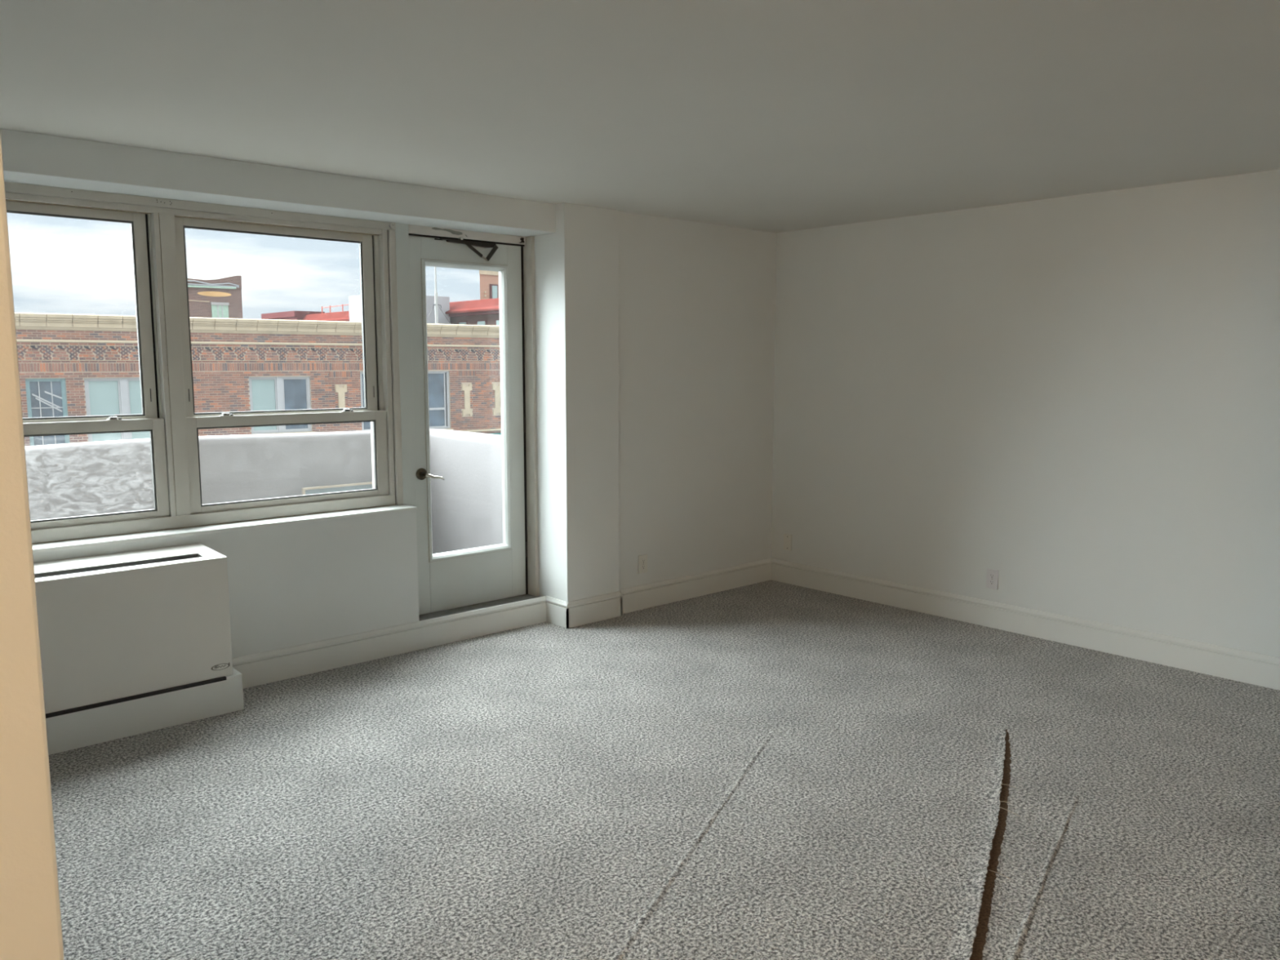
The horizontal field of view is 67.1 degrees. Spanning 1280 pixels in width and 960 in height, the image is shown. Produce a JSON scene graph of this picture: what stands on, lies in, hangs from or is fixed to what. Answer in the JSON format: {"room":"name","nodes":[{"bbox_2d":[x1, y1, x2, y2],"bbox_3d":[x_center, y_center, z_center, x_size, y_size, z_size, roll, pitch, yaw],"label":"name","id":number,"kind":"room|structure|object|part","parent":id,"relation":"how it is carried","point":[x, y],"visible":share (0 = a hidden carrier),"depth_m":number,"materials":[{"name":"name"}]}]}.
{"room":"empty living room","nodes":[
{"label":"empty living room","id":0,"kind":"room"},
{"bbox_2d":[0,130,64,959],"bbox_3d":[-1.376,0.314,0.251,2.100,2.452,0.130,-6,9,-42],"label":"wall partition","id":1,"kind":"structure","parent":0,"point":[31,926],"depth_m":0.88,"materials":[{"name":"paint"}]},
{"bbox_2d":[32,510,419,657],"bbox_3d":[-2.963,0.817,3.865,4.468,0.988,0.308,-6,9,-42],"label":"wall","id":2,"kind":"structure","parent":0,"point":[296,584],"depth_m":4.81,"materials":[{"name":"paint"}]},
{"bbox_2d":[32,503,417,553],"bbox_3d":[-2.126,0.241,4.442,2.372,0.016,0.154,-6,9,-42],"label":"windowsill","id":3,"kind":"structure","parent":2,"relation":"on","point":[134,537],"depth_m":4.50,"materials":[{"name":"paint"}]},
{"bbox_2d":[395,223,538,596],"bbox_3d":[-1.014,-0.326,5.548,0.869,2.155,0.230,-6,9,-42],"label":"trim","id":4,"kind":"structure","parent":2,"relation":"attached to","point":[526,244],"depth_m":5.62,"materials":[{"name":"paint"}]},
{"bbox_2d":[408,235,527,614],"bbox_3d":[-0.959,-0.305,5.538,0.755,2.087,0.114,-6,9,-42],"label":"door","id":5,"kind":"structure","parent":2,"relation":"in","point":[446,580],"depth_m":5.61,"materials":[{"name":"paint"}]},
{"bbox_3d":[-1.136,-0.018,5.352,0.122,0.049,0.022,-6,9,-42],"label":"handle lever","id":6,"kind":"part","parent":5,"relation":"part of","materials":[{"name":"silver metal"}]},
{"bbox_2d":[434,236,497,261],"bbox_3d":[-0.963,-1.293,5.397,0.393,0.118,0.044,-6,9,-42],"label":"door closer","id":7,"kind":"object","parent":5,"relation":"attached to","point":[460,240],"depth_m":5.43,"materials":[{"name":"metal"}]},
{"bbox_3d":[-0.945,-1.302,5.400,0.148,0.102,0.008,-6,9,-42],"label":"arm","id":8,"kind":"part","parent":7,"relation":"part of","materials":[{"name":"metal"}]},
{"bbox_3d":[-0.843,-1.294,5.496,0.084,0.094,0.008,-6,9,-42],"label":"arm","id":9,"kind":"part","parent":7,"relation":"part of","materials":[{"name":"metal"}]},
{"bbox_3d":[-0.991,-0.393,5.538,0.562,1.674,0.056,-6,9,-42],"label":"glass moulding","id":10,"kind":"part","parent":5,"relation":"part of","materials":[{"name":"paint"}]},
{"bbox_2d":[0,128,555,236],"bbox_3d":[-2.599,-1.284,3.848,5.327,0.157,0.440,-6,9,-42],"label":"wall","id":11,"kind":"structure","parent":0,"point":[28,157],"depth_m":4.36,"materials":[{"name":"paint"}]},
{"bbox_2d":[231,595,546,688],"bbox_3d":[-2.540,0.998,4.052,5.315,0.168,0.016,-6,9,-42],"label":"baseboard","id":12,"kind":"structure","parent":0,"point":[282,664],"depth_m":5.10,"materials":[{"name":"paint"}]},
{"bbox_2d":[534,202,619,601],"bbox_3d":[-0.447,-0.373,5.865,0.403,2.452,0.513,-6,9,-42],"label":"wall column","id":13,"kind":"structure","parent":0,"point":[576,265],"depth_m":5.65,"materials":[{"name":"paint"}]},
{"bbox_2d":[546,595,568,628],"bbox_3d":[-0.496,0.792,5.747,0.016,0.168,0.217,-6,9,-42],"label":"baseboard","id":14,"kind":"structure","parent":13,"relation":"attached to","point":[556,611],"depth_m":5.74,"materials":[{"name":"paint"}]},
{"bbox_2d":[0,0,1279,232],"bbox_3d":[0.723,-1.191,1.559,7.600,0.220,8.280,-6,9,-42],"label":"ceiling","id":15,"kind":"structure","parent":0,"point":[773,116],"depth_m":3.17,"materials":[{"name":"paint"}]},
{"bbox_2d":[618,211,777,589],"bbox_3d":[0.230,-0.450,6.494,1.490,2.452,0.480,-6,9,-42],"label":"wall","id":16,"kind":"structure","parent":0,"point":[697,300],"depth_m":6.26,"materials":[{"name":"paint"}]},
{"bbox_2d":[619,591,622,616],"bbox_3d":[-0.128,0.766,5.962,0.016,0.168,0.045,-6,9,-42],"label":"baseboard","id":17,"kind":"structure","parent":16,"relation":"attached to","point":[620,591],"depth_m":5.94,"materials":[{"name":"paint"}]},
{"bbox_2d":[638,554,647,573],"bbox_3d":[0.020,0.530,6.092,0.072,0.117,0.008,-6,9,-42],"label":"wall outlet","id":18,"kind":"object","parent":16,"relation":"attached to","point":[642,559],"visible":1,"depth_m":6.09,"materials":[{"name":"white plastic"}]},
{"bbox_2d":[565,558,771,628],"bbox_3d":[0.255,0.724,6.302,1.873,0.168,0.049,-6,9,-42],"label":"baseboard","id":19,"kind":"structure","parent":16,"relation":"attached to","point":[642,597],"depth_m":6.23,"materials":[{"name":"paint"}]},
{"bbox_2d":[771,169,1279,657],"bbox_3d":[3.469,-0.164,4.181,0.200,2.452,8.280,-6,9,-42],"label":"wall","id":20,"kind":"structure","parent":0,"point":[1075,399],"depth_m":5.33,"materials":[{"name":"paint"}]},
{"bbox_2d":[783,533,791,551],"bbox_3d":[1.042,0.440,6.810,0.006,0.117,0.072,-6,9,-42],"label":"blank wall plate","id":21,"kind":"object","parent":20,"relation":"attached to","point":[787,538],"visible":1,"depth_m":6.80,"materials":[{"name":"beige plastic"}]},
{"bbox_2d":[986,568,998,589],"bbox_3d":[2.072,0.583,5.676,0.008,0.117,0.072,-6,9,-42],"label":"wall outlet","id":22,"kind":"object","parent":20,"relation":"attached to","point":[992,580],"visible":1,"depth_m":5.67,"materials":[{"name":"plastic"}]},
{"bbox_2d":[989,579,994,584],"bbox_3d":[2.070,0.602,5.677,0.004,0.029,0.031,-6,9,-42],"label":"receptacle","id":23,"kind":"object","parent":22,"relation":"attached to","point":[991,581],"depth_m":5.68,"materials":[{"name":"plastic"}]},
{"bbox_2d":[989,573,995,577],"bbox_3d":[2.070,0.563,5.673,0.004,0.029,0.031,-6,9,-42],"label":"receptacle","id":24,"kind":"object","parent":22,"relation":"attached to","point":[991,575],"depth_m":5.67,"materials":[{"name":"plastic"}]},
{"bbox_2d":[770,558,1279,690],"bbox_3d":[3.482,0.991,4.145,0.016,0.168,7.600,-6,9,-42],"label":"baseboard","id":25,"kind":"structure","parent":20,"relation":"attached to","point":[1232,664],"depth_m":5.43,"materials":[{"name":"paint"}]},
{"bbox_3d":[-0.985,0.919,5.675,0.859,0.348,0.308,-6,9,-42],"label":"wall","id":26,"kind":"structure","parent":0,"visible":0},
{"bbox_2d":[418,594,540,621],"bbox_3d":[-0.987,0.740,5.654,0.857,0.013,0.304,-6,9,-42],"label":"trim","id":27,"kind":"structure","parent":26,"relation":"on","point":[521,597],"depth_m":5.61,"materials":[{"name":"wood"}]},
{"bbox_3d":[-2.618,0.936,5.399,4.000,0.180,1.470,-6,9,-42],"label":"floor","id":28,"kind":"structure","parent":0,"visible":0},
{"bbox_2d":[24,428,502,554],"bbox_3d":[-2.962,0.490,5.459,4.545,1.410,1.099,-4,8,-28],"label":"parapet","id":29,"kind":"object","parent":28,"relation":"on","point":[65,480],"visible":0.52,"depth_m":5.97,"materials":[{"name":"paint"}]},
{"bbox_2d":[302,481,372,495],"bbox_3d":[-1.852,0.378,6.273,0.670,0.715,0.023,-6,9,-42],"label":"framed board","id":30,"kind":"object","parent":28,"relation":"on","point":[361,486],"visible":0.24,"depth_m":6.15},
{"bbox_3d":[0.882,1.477,1.706,7.600,0.208,7.800,-6,9,-42],"label":"floor","id":31,"kind":"structure","parent":0,"visible":0},
{"bbox_2d":[48,579,1279,959],"bbox_3d":[0.758,1.341,1.828,7.196,0.033,7.770,-6,9,-42],"label":"carpet","id":32,"kind":"object","parent":31,"relation":"on","point":[769,770],"visible":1,"depth_m":3.41,"materials":[{"name":"grey carpet"}]},
{"bbox_2d":[33,542,244,755],"bbox_3d":[-2.327,0.708,4.018,1.194,0.728,0.295,-6,9,-42],"label":"wall heater","id":33,"kind":"object","parent":32,"relation":"on","point":[126,651],"visible":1,"depth_m":4.04,"materials":[{"name":"paint"}]},
{"bbox_3d":[-2.344,0.362,3.969,1.159,0.029,0.282,-6,9,-42],"label":"panel","id":34,"kind":"part","parent":33,"relation":"part of","materials":[{"name":"metal"}]},
{"bbox_3d":[-2.254,0.651,3.903,1.159,0.536,0.012,-6,9,-42],"label":"panel","id":35,"kind":"part","parent":33,"relation":"part of","materials":[{"name":"metal"}]},
{"label":"outside","id":36,"kind":"structure","parent":0,"visible":0},
{"bbox_3d":[-35.545,3.079,70.562,150.000,0.200,137.800,-6,9,-42],"label":"ground","id":37,"kind":"structure","parent":36,"visible":0},
{"bbox_2d":[187,275,242,318],"bbox_3d":[-28.215,-4.615,62.430,4.921,17.060,2.210,-6,9,-42],"label":"gabled building","id":38,"kind":"structure","parent":37,"relation":"on","point":[221,298],"depth_m":61.41,"materials":[{"name":"brown brick"}]},
{"bbox_2d":[14,312,501,446],"bbox_3d":[-14.600,0.372,35.190,50.000,11.800,15.500,-5,9,-38],"label":"brick building","id":39,"kind":"structure","parent":37,"relation":"on","point":[70,365],"depth_m":27.98,"materials":[{"name":"brick"}]},
{"bbox_3d":[-15.408,-1.708,25.105,0.780,1.780,0.030,-5,9,-38],"label":"sash frame","id":40,"kind":"part","parent":39,"relation":"part of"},
{"bbox_3d":[-15.424,-1.710,25.124,0.780,1.780,0.010,-5,9,-38],"label":"pane","id":41,"kind":"part","parent":39,"relation":"part of","materials":[{"name":"grey glass"}]},
{"bbox_3d":[-14.365,-1.807,25.924,0.780,1.780,0.030,-5,9,-38],"label":"sash frame","id":42,"kind":"part","parent":39,"relation":"part of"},
{"bbox_3d":[-14.381,-1.810,25.943,0.780,1.780,0.010,-5,9,-38],"label":"pane","id":43,"kind":"part","parent":39,"relation":"part of","materials":[{"name":"glass"}]},
{"bbox_3d":[-13.597,-1.881,26.527,0.820,1.780,0.030,-5,9,-38],"label":"sash frame","id":44,"kind":"part","parent":39,"relation":"part of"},
{"bbox_3d":[-13.612,-1.883,26.547,0.820,1.780,0.010,-5,9,-38],"label":"pane","id":45,"kind":"part","parent":39,"relation":"part of","materials":[{"name":"glass"}]},
{"bbox_3d":[-10.111,-4.390,28.895,22.000,0.070,0.160,-5,9,-38],"label":"cornice moulding","id":46,"kind":"part","parent":39,"relation":"part of","materials":[{"name":"beige stone"}]},
{"bbox_3d":[-11.106,-2.217,28.503,0.750,1.570,0.010,-5,9,-38],"label":"pane","id":47,"kind":"part","parent":39,"relation":"part of","materials":[{"name":"glass"}]},
{"bbox_3d":[-11.091,-2.215,28.483,0.750,1.570,0.030,-5,9,-38],"label":"sash frame","id":48,"kind":"part","parent":39,"relation":"part of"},
{"bbox_3d":[-10.711,-1.373,28.858,1.920,0.090,0.250,-5,9,-38],"label":"window sill","id":49,"kind":"part","parent":39,"relation":"part of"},
{"bbox_3d":[-10.362,-2.284,29.056,0.750,1.570,0.030,-5,9,-38],"label":"sash frame","id":50,"kind":"part","parent":39,"relation":"part of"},
{"bbox_3d":[-10.377,-2.287,29.076,0.750,1.570,0.010,-5,9,-38],"label":"pane","id":51,"kind":"part","parent":39,"relation":"part of","materials":[{"name":"glass"}]},
{"bbox_3d":[-8.389,-2.487,30.604,0.920,1.820,0.030,-5,9,-38],"label":"sash frame","id":52,"kind":"part","parent":39,"relation":"part of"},
{"bbox_3d":[-8.405,-2.490,30.623,0.920,1.820,0.010,-5,9,-38],"label":"pane","id":53,"kind":"part","parent":39,"relation":"part of","materials":[{"name":"glass"}]},
{"bbox_3d":[-6.797,-2.643,31.886,0.780,1.820,0.010,-5,9,-38],"label":"pane","id":54,"kind":"part","parent":39,"relation":"part of","materials":[{"name":"glass"}]},
{"bbox_3d":[-6.782,-2.641,31.866,0.780,1.820,0.030,-5,9,-38],"label":"sash frame","id":55,"kind":"part","parent":39,"relation":"part of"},
{"bbox_3d":[-6.788,-2.354,31.909,0.780,0.070,0.060,-5,9,-38],"label":"meeting rail","id":56,"kind":"part","parent":39,"relation":"part of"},
{"bbox_2d":[426,266,450,324],"bbox_3d":[-7.632,-7.494,36.114,1.113,4.200,0.166,-6,9,-42],"label":"pole","id":57,"kind":"object","parent":39,"relation":"on","point":[436,304],"visible":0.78,"depth_m":36.18,"materials":[{"name":"metal"}]},
{"bbox_2d":[261,297,499,325],"bbox_3d":[-18.267,-5.741,74.595,3.550,16.350,46.600,-6,9,-42],"label":"roofed building","id":58,"kind":"structure","parent":37,"relation":"on","point":[477,312],"depth_m":65.63,"materials":[{"name":"metal"}]},
{"bbox_3d":[-10.543,-9.787,64.197,0.070,1.520,0.860,-6,9,-42],"label":"pane","id":59,"kind":"part","parent":58,"relation":"part of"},
{"bbox_2d":[348,294,449,324],"bbox_3d":[-16.367,-4.554,66.563,5.400,15.950,4.000,-6,9,-42],"label":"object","id":60,"kind":"object","parent":37,"relation":"on","point":[354,301],"visible":0.14,"depth_m":65.14,"materials":[{"name":"white"}]},
{"bbox_2d":[479,270,498,299],"bbox_3d":[-9.695,-7.388,77.621,12.528,20.736,8.262,-6,9,-42],"label":"brick tower","id":61,"kind":"structure","parent":37,"relation":"on","point":[489,280],"depth_m":70.20,"materials":[{"name":"orange brick"}]},
{"bbox_3d":[-10.613,-13.669,70.490,0.432,1.026,0.054,-6,9,-42],"label":"pane","id":62,"kind":"part","parent":61,"relation":"part of","materials":[{"name":"glass"}]},
{"bbox_3d":[-3.841,-0.337,2.925,2.100,1.499,0.308,-6,9,-42],"label":"wall","id":63,"kind":"structure","parent":0,"visible":0},
{"bbox_2d":[5,199,169,529],"bbox_3d":[-2.606,-0.479,4.113,1.023,1.376,0.145,-6,9,-42],"label":"window","id":64,"kind":"structure","parent":63,"relation":"in","point":[151,420],"depth_m":4.34,"materials":[{"name":"paint"}]},
{"bbox_3d":[-2.595,-0.681,4.066,0.989,0.954,0.028,-6,9,-42],"label":"sash","id":65,"kind":"part","parent":64,"relation":"part of","materials":[{"name":"glass"}]},
{"bbox_3d":[-2.566,-0.017,4.128,1.006,0.455,0.028,-6,9,-42],"label":"sash","id":66,"kind":"part","parent":64,"relation":"part of","materials":[{"name":"paint"}]},
{"bbox_2d":[4,181,403,544],"bbox_3d":[-2.219,-0.523,4.448,2.365,1.499,0.202,-6,9,-42],"label":"window frame","id":67,"kind":"structure","parent":63,"relation":"attached to","point":[163,211],"depth_m":4.46,"materials":[{"name":"paint"}]},
{"bbox_3d":[-2.245,-1.213,4.358,2.318,0.026,0.174,-6,9,-42],"label":"head rail","id":68,"kind":"part","parent":67,"relation":"part of","materials":[{"name":"paint"}]},
{"bbox_3d":[-2.226,-1.248,4.367,2.365,0.040,0.180,-6,9,-42],"label":"head rail","id":69,"kind":"part","parent":67,"relation":"part of","materials":[{"name":"paint"}]},
{"bbox_3d":[-2.238,0.192,4.520,2.316,0.055,0.160,-6,9,-42],"label":"rail","id":70,"kind":"part","parent":67,"relation":"part of","materials":[{"name":"metal"}]},
{"bbox_3d":[-1.388,-0.623,5.192,0.028,1.400,0.160,-6,9,-42],"label":"rail","id":71,"kind":"part","parent":67,"relation":"part of","materials":[{"name":"metal"}]},
{"bbox_3d":[-1.357,-0.596,5.216,0.038,1.459,0.172,-6,9,-42],"label":"rail","id":72,"kind":"part","parent":67,"relation":"part of","materials":[{"name":"metal"}]},
{"bbox_2d":[174,215,388,514],"bbox_3d":[-1.783,-0.569,4.850,1.028,1.376,0.145,-6,9,-42],"label":"window","id":73,"kind":"structure","parent":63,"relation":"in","point":[373,411],"depth_m":4.87,"materials":[{"name":"paint"}]},
{"bbox_3d":[-1.779,-0.770,4.797,0.986,0.954,0.028,-6,9,-42],"label":"sash","id":74,"kind":"part","parent":73,"relation":"part of","materials":[{"name":"paint"}]},
{"bbox_3d":[-1.744,-0.107,4.863,1.016,0.455,0.028,-6,9,-42],"label":"sash","id":75,"kind":"part","parent":73,"relation":"part of","materials":[{"name":"paint"}]}
]}

